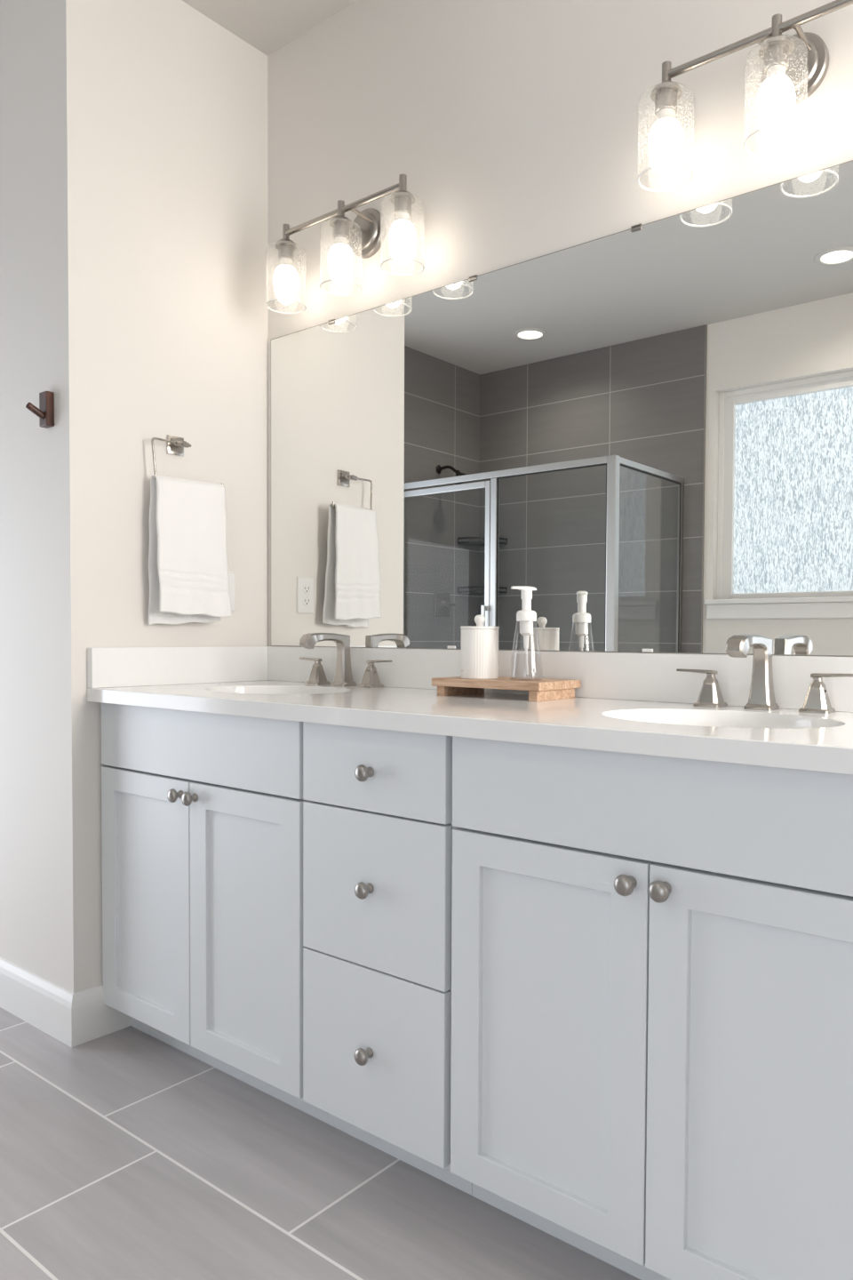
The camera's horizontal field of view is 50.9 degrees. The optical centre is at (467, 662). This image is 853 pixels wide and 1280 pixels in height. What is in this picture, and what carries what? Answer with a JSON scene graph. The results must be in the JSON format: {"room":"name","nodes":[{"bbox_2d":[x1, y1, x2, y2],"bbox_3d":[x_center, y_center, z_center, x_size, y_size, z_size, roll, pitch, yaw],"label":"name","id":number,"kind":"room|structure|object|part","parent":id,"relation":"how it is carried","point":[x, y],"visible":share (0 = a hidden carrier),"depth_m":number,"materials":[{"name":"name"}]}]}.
{"room":"bathroom","nodes":[
{"label":"bathroom","id":0,"kind":"room"},
{"bbox_2d":[0,0,268,992],"bbox_3d":[-1.385,-0.441,2.991,1.584,2.760,0.719,2,2,38],"label":"wall","id":1,"kind":"structure","parent":0,"point":[133,133],"depth_m":2.35,"materials":[{"name":"white paint"}]},
{"bbox_2d":[25,391,54,428],"bbox_3d":[-1.077,-0.639,2.245,0.037,0.086,0.061,2,2,38],"label":"coat hook","id":2,"kind":"object","parent":1,"relation":"attached to","point":[45,412],"visible":1,"depth_m":2.25,"materials":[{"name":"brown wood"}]},
{"bbox_2d":[0,957,130,1047],"bbox_3d":[-1.528,0.881,2.765,1.493,0.130,0.162,2,2,38],"label":"baseboard","id":3,"kind":"structure","parent":1,"relation":"attached to","point":[74,1020],"depth_m":2.31,"materials":[{"name":"white paint"}]},
{"bbox_2d":[151,434,223,484],"bbox_3d":[-0.773,-0.547,2.438,0.060,0.140,0.208,2,2,45],"label":"towel ring","id":4,"kind":"object","parent":1,"relation":"attached to","point":[175,444],"visible":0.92,"depth_m":2.42,"materials":[{"name":"silver metal"}]},
{"bbox_3d":[-0.796,-0.593,2.443,0.011,0.050,0.050,2,2,38],"label":"wall plate","id":5,"kind":"part","parent":4,"relation":"part of","materials":[{"name":"silver metal"}]},
{"bbox_3d":[-0.777,-0.592,2.429,0.036,0.015,0.046,2,2,38],"label":"post","id":6,"kind":"part","parent":4,"relation":"part of","materials":[{"name":"silver metal"}]},
{"bbox_2d":[148,474,231,624],"bbox_3d":[-0.751,-0.299,2.428,0.076,0.395,0.222,2,2,44],"label":"hand towel","id":7,"kind":"object","parent":4,"relation":"hanging from","point":[188,565],"visible":1,"depth_m":2.40,"materials":[{"name":"white fabric"}]},
{"bbox_2d":[228,571,235,611],"bbox_3d":[-0.699,-0.206,2.584,0.008,0.115,0.070,2,2,38],"label":"wall outlet","id":8,"kind":"object","parent":1,"relation":"attached to","point":[231,574],"visible":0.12,"depth_m":2.60,"materials":[{"name":"white plastic"}]},
{"bbox_2d":[181,0,358,55],"bbox_3d":[-0.925,-1.809,1.020,4.884,0.100,3.187,2,2,38],"label":"ceiling","id":9,"kind":"structure","parent":0,"point":[268,26],"depth_m":2.49,"materials":[{"name":"grey paint"}]},
{"bbox_2d":[0,1007,640,1279],"bbox_3d":[-0.627,1.059,0.860,5.684,0.100,3.187,2,2,38],"label":"floor","id":10,"kind":"structure","parent":0,"point":[125,1154],"depth_m":1.66,"materials":[{"name":"grey tile"}]},
{"bbox_2d":[100,702,327,1123],"bbox_3d":[-0.485,0.534,2.267,0.770,0.866,0.573,2,2,38],"label":"base cabinet","id":11,"kind":"object","parent":10,"relation":"on","point":[202,812],"visible":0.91,"depth_m":2.03,"materials":[{"name":"white paint"}]},
{"bbox_3d":[-0.788,0.578,2.194,0.380,0.616,0.019,2,2,38],"label":"door","id":12,"kind":"part","parent":11,"relation":"part of","materials":[{"name":"white paint"}]},
{"bbox_3d":[-0.676,0.306,2.066,0.032,0.032,0.032,2,2,38],"label":"knob","id":13,"kind":"part","parent":11,"relation":"part of","materials":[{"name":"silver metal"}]},
{"bbox_3d":[-0.632,0.309,2.032,0.032,0.032,0.032,2,2,38],"label":"knob","id":14,"kind":"part","parent":11,"relation":"part of","materials":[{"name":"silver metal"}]},
{"bbox_3d":[-0.487,0.587,1.957,0.380,0.616,0.019,2,2,38],"label":"door","id":15,"kind":"part","parent":11,"relation":"part of","materials":[{"name":"white paint"}]},
{"bbox_2d":[87,680,852,774],"bbox_3d":[-0.021,0.098,1.891,1.944,0.034,0.578,2,2,38],"label":"countertop","id":16,"kind":"structure","parent":11,"relation":"on","point":[782,738],"depth_m":1.62,"materials":[{"name":"white stone"}]},
{"bbox_2d":[87,646,267,687],"bbox_3d":[-0.781,0.007,2.475,0.023,0.102,0.557,2,2,38],"label":"side splash","id":17,"kind":"object","parent":16,"relation":"on","point":[107,667],"visible":1,"depth_m":2.44,"materials":[{"name":"white stone"}]},
{"bbox_2d":[298,632,392,687],"bbox_3d":[-0.374,-0.007,2.382,0.349,0.143,0.172,2,2,38],"label":"widespread faucet","id":18,"kind":"object","parent":16,"relation":"on","point":[343,676],"visible":1,"depth_m":2.41,"materials":[{"name":"silver metal"}]},
{"bbox_3d":[-0.441,-0.009,2.512,0.082,0.009,0.015,2,2,38],"label":"lever","id":19,"kind":"part","parent":18,"relation":"part of","materials":[{"name":"silver metal"}]},
{"bbox_3d":[-0.418,0.028,2.494,0.052,0.066,0.052,2,2,38],"label":"handle","id":20,"kind":"part","parent":18,"relation":"part of","materials":[{"name":"silver metal"}]},
{"bbox_3d":[-0.374,-0.007,2.381,0.051,0.143,0.172,2,2,38],"label":"spout","id":21,"kind":"part","parent":18,"relation":"part of","materials":[{"name":"silver metal"}]},
{"bbox_3d":[-0.255,0.032,2.366,0.052,0.066,0.052,2,2,38],"label":"handle","id":22,"kind":"part","parent":18,"relation":"part of","materials":[{"name":"silver metal"}]},
{"bbox_3d":[-0.232,-0.003,2.346,0.082,0.009,0.015,2,2,38],"label":"lever","id":23,"kind":"part","parent":18,"relation":"part of","materials":[{"name":"silver metal"}]},
{"bbox_2d":[432,676,580,701],"bbox_3d":[0.086,0.057,2.030,0.296,0.040,0.168,2,2,38],"label":"wooden tray","id":24,"kind":"object","parent":16,"relation":"on","point":[546,689],"visible":0.91,"depth_m":1.97,"materials":[{"name":"brown wood"}]},
{"bbox_3d":[-0.015,0.063,2.104,0.022,0.022,0.152,2,2,38],"label":"foot rail","id":25,"kind":"part","parent":24,"relation":"part of","materials":[{"name":"brown wood"}]},
{"bbox_2d":[460,615,499,679],"bbox_3d":[0.028,-0.037,2.046,0.088,0.146,0.088,2,2,38],"label":"lidded canister","id":26,"kind":"object","parent":24,"relation":"on","point":[479,652],"visible":1,"depth_m":2.01,"materials":[{"name":"white ceramic"}]},
{"bbox_3d":[0.028,-0.080,2.044,0.088,0.006,0.088,2,2,38],"label":"lid","id":27,"kind":"part","parent":26,"relation":"part of","materials":[{"name":"white ceramic"}]},
{"bbox_3d":[0.028,-0.096,2.044,0.025,0.027,0.025,2,2,38],"label":"knob","id":28,"kind":"part","parent":26,"relation":"part of","materials":[{"name":"white ceramic"}]},
{"bbox_2d":[509,585,543,680],"bbox_3d":[0.130,-0.065,1.977,0.075,0.207,0.075,2,2,38],"label":"soap dispenser","id":29,"kind":"object","parent":24,"relation":"on","point":[526,617],"visible":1,"depth_m":1.97,"materials":[{"name":"clear plastic"}]},
{"bbox_3d":[0.185,0.069,1.946,0.022,0.022,0.152,2,2,38],"label":"foot rail","id":30,"kind":"part","parent":24,"relation":"part of","materials":[{"name":"brown wood"}]},
{"bbox_2d":[267,646,852,711],"bbox_3d":[0.152,0.024,2.107,1.944,0.102,0.020,2,2,38],"label":"backsplash","id":31,"kind":"structure","parent":16,"relation":"on","point":[613,676],"depth_m":1.96,"materials":[{"name":"white stone"}]},
{"bbox_2d":[676,634,852,713],"bbox_3d":[0.529,0.019,1.670,0.349,0.143,0.172,2,2,38],"label":"widespread faucet","id":32,"kind":"object","parent":16,"relation":"on","point":[762,696],"visible":1,"depth_m":1.70,"materials":[{"name":"silver metal"}]},
{"bbox_3d":[0.462,0.018,1.800,0.082,0.009,0.015,2,2,38],"label":"lever","id":33,"kind":"part","parent":32,"relation":"part of","materials":[{"name":"silver metal"}]},
{"bbox_3d":[0.485,0.054,1.782,0.052,0.066,0.052,2,2,38],"label":"handle","id":34,"kind":"part","parent":32,"relation":"part of","materials":[{"name":"silver metal"}]},
{"bbox_3d":[0.529,0.019,1.669,0.051,0.143,0.172,2,2,38],"label":"spout","id":35,"kind":"part","parent":32,"relation":"part of","materials":[{"name":"silver metal"}]},
{"bbox_3d":[0.647,0.059,1.654,0.052,0.066,0.052,2,2,38],"label":"handle","id":36,"kind":"part","parent":32,"relation":"part of","materials":[{"name":"silver metal"}]},
{"bbox_3d":[0.671,0.024,1.634,0.082,0.009,0.015,2,2,38],"label":"lever","id":37,"kind":"part","parent":32,"relation":"part of","materials":[{"name":"silver metal"}]},
{"bbox_2d":[303,721,472,1195],"bbox_3d":[-0.030,0.548,1.907,0.388,0.866,0.573,2,2,38],"label":"base cabinet","id":38,"kind":"object","parent":10,"relation":"on","point":[378,827],"visible":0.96,"depth_m":1.69,"materials":[{"name":"white paint"}]},
{"bbox_3d":[-0.197,0.747,1.700,0.032,0.032,0.032,2,2,38],"label":"knob","id":39,"kind":"part","parent":38,"relation":"part of","materials":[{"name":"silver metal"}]},
{"bbox_3d":[-0.196,0.430,1.690,0.032,0.032,0.032,2,2,38],"label":"knob","id":40,"kind":"part","parent":38,"relation":"part of","materials":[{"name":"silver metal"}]},
{"bbox_3d":[-0.194,0.207,1.683,0.032,0.032,0.032,2,2,38],"label":"knob","id":41,"kind":"part","parent":38,"relation":"part of","materials":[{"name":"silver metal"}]},
{"bbox_3d":[-0.183,0.745,1.721,0.376,0.318,0.019,2,2,38],"label":"drawer","id":42,"kind":"part","parent":38,"relation":"part of","materials":[{"name":"white paint"}]},
{"bbox_3d":[-0.182,0.435,1.712,0.376,0.296,0.019,2,2,38],"label":"drawer","id":43,"kind":"part","parent":38,"relation":"part of","materials":[{"name":"white paint"}]},
{"bbox_3d":[-0.180,0.203,1.705,0.376,0.160,0.019,2,2,38],"label":"drawer","id":44,"kind":"part","parent":38,"relation":"part of","materials":[{"name":"white paint"}]},
{"bbox_2d":[450,736,852,1279],"bbox_3d":[0.427,0.561,1.547,0.774,0.866,0.573,2,2,38],"label":"base cabinet","id":45,"kind":"object","parent":10,"relation":"on","point":[652,1054],"visible":0.98,"depth_m":1.33,"materials":[{"name":"white paint"}]},
{"bbox_3d":[0.125,0.606,1.474,0.380,0.616,0.019,2,2,38],"label":"door","id":46,"kind":"part","parent":45,"relation":"part of","materials":[{"name":"white paint"}]},
{"bbox_3d":[0.238,0.334,1.345,0.032,0.032,0.032,2,2,38],"label":"knob","id":47,"kind":"part","parent":45,"relation":"part of","materials":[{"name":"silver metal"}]},
{"bbox_3d":[0.283,0.334,1.310,0.032,0.032,0.032,2,2,38],"label":"knob","id":48,"kind":"part","parent":45,"relation":"part of","materials":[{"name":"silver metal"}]},
{"bbox_3d":[0.426,0.614,1.237,0.382,0.616,0.019,2,2,38],"label":"door","id":49,"kind":"part","parent":45,"relation":"part of","materials":[{"name":"white paint"}]},
{"bbox_2d":[267,0,852,656],"bbox_3d":[0.684,-0.391,1.754,3.200,2.760,0.100,2,2,38],"label":"wall","id":50,"kind":"structure","parent":0,"point":[514,124],"depth_m":2.13,"materials":[{"name":"white paint"}]},
{"bbox_2d":[265,174,424,313],"bbox_3d":[-0.316,-1.101,2.359,0.546,0.240,0.158,2,2,38],"label":"vanity light","id":51,"kind":"object","parent":50,"relation":"attached to","point":[366,236],"visible":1,"depth_m":2.33,"materials":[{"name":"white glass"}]},
{"bbox_2d":[278,243,294,262],"bbox_3d":[-0.502,-1.131,2.474,0.043,0.036,0.043,2,2,38],"label":"socket","id":52,"kind":"object","parent":51,"relation":"attached to","point":[285,251],"depth_m":2.46,"materials":[{"name":"grey metal"}]},
{"bbox_3d":[-0.502,-1.043,2.477,0.068,0.099,0.068,2,2,38],"label":"light bulb","id":53,"kind":"part","parent":51,"relation":"part of","materials":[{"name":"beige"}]},
{"bbox_3d":[-0.502,-1.068,2.476,0.109,0.162,0.109,2,2,38],"label":"lamp shade","id":54,"kind":"part","parent":51,"relation":"part of","materials":[{"name":"clear glass"}]},
{"bbox_3d":[-0.331,-1.063,2.341,0.109,0.162,0.109,2,2,38],"label":"lamp shade","id":55,"kind":"part","parent":51,"relation":"part of","materials":[{"name":"clear glass"}]},
{"bbox_2d":[333,221,349,240],"bbox_3d":[-0.331,-1.126,2.339,0.043,0.036,0.043,2,2,38],"label":"socket","id":56,"kind":"object","parent":51,"relation":"attached to","point":[340,228],"depth_m":2.32,"materials":[{"name":"grey metal"}]},
{"bbox_3d":[-0.331,-1.038,2.342,0.068,0.099,0.068,2,2,38],"label":"light bulb","id":57,"kind":"part","parent":51,"relation":"part of","materials":[{"name":"beige glass"}]},
{"bbox_3d":[-0.280,-1.178,2.348,0.014,0.018,0.082,2,2,38],"label":"arm","id":58,"kind":"part","parent":51,"relation":"part of","materials":[{"name":"silver metal"}]},
{"bbox_3d":[-0.160,-1.058,2.206,0.109,0.162,0.109,2,2,38],"label":"lamp shade","id":59,"kind":"part","parent":51,"relation":"part of","materials":[{"name":"clear glass"}]},
{"bbox_2d":[393,196,411,216],"bbox_3d":[-0.159,-1.121,2.204,0.043,0.036,0.043,2,2,38],"label":"socket","id":60,"kind":"object","parent":51,"relation":"attached to","point":[402,204],"depth_m":2.19,"materials":[{"name":"grey metal"}]},
{"bbox_3d":[-0.160,-1.032,2.207,0.068,0.099,0.068,2,2,38],"label":"light bulb","id":61,"kind":"part","parent":51,"relation":"part of","materials":[{"name":"beige glass"}]},
{"bbox_2d":[270,160,852,656],"bbox_3d":[0.162,-0.487,2.093,1.917,0.918,0.008,2,2,38],"label":"vanity mirror","id":62,"kind":"object","parent":50,"relation":"attached to","point":[646,429],"visible":1,"depth_m":1.99,"materials":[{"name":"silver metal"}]},
{"bbox_2d":[637,0,852,191],"bbox_3d":[0.579,-1.074,1.653,0.546,0.240,0.158,2,2,38],"label":"vanity light","id":63,"kind":"object","parent":50,"relation":"attached to","point":[796,66],"visible":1,"depth_m":1.67,"materials":[{"name":"glass"}]},
{"bbox_2d":[655,88,677,116],"bbox_3d":[0.393,-1.105,1.768,0.043,0.036,0.043,2,2,38],"label":"socket","id":64,"kind":"object","parent":63,"relation":"attached to","point":[666,99],"depth_m":1.75,"materials":[{"name":"grey metal"}]},
{"bbox_3d":[0.393,-1.016,1.771,0.068,0.099,0.068,2,2,38],"label":"light bulb","id":65,"kind":"part","parent":63,"relation":"part of","materials":[{"name":"beige glass"}]},
{"bbox_3d":[0.393,-1.041,1.770,0.109,0.162,0.109,2,2,38],"label":"lamp shade","id":66,"kind":"part","parent":63,"relation":"part of","materials":[{"name":"clear glass"}]},
{"bbox_3d":[0.564,-1.011,1.636,0.068,0.099,0.068,2,2,38],"label":"light bulb","id":67,"kind":"part","parent":63,"relation":"part of","materials":[{"name":"beige glass"}]},
{"bbox_3d":[0.564,-1.036,1.635,0.109,0.162,0.109,2,2,38],"label":"lamp shade","id":68,"kind":"part","parent":63,"relation":"part of","materials":[{"name":"clear glass"}]},
{"bbox_2d":[764,42,789,75],"bbox_3d":[0.564,-1.100,1.633,0.043,0.036,0.043,2,2,38],"label":"socket","id":69,"kind":"object","parent":63,"relation":"attached to","point":[776,54],"depth_m":1.62,"materials":[{"name":"grey metal"}]},
{"bbox_3d":[0.615,-1.151,1.642,0.014,0.018,0.082,2,2,38],"label":"arm","id":70,"kind":"part","parent":63,"relation":"part of","materials":[{"name":"silver metal"}]}
]}

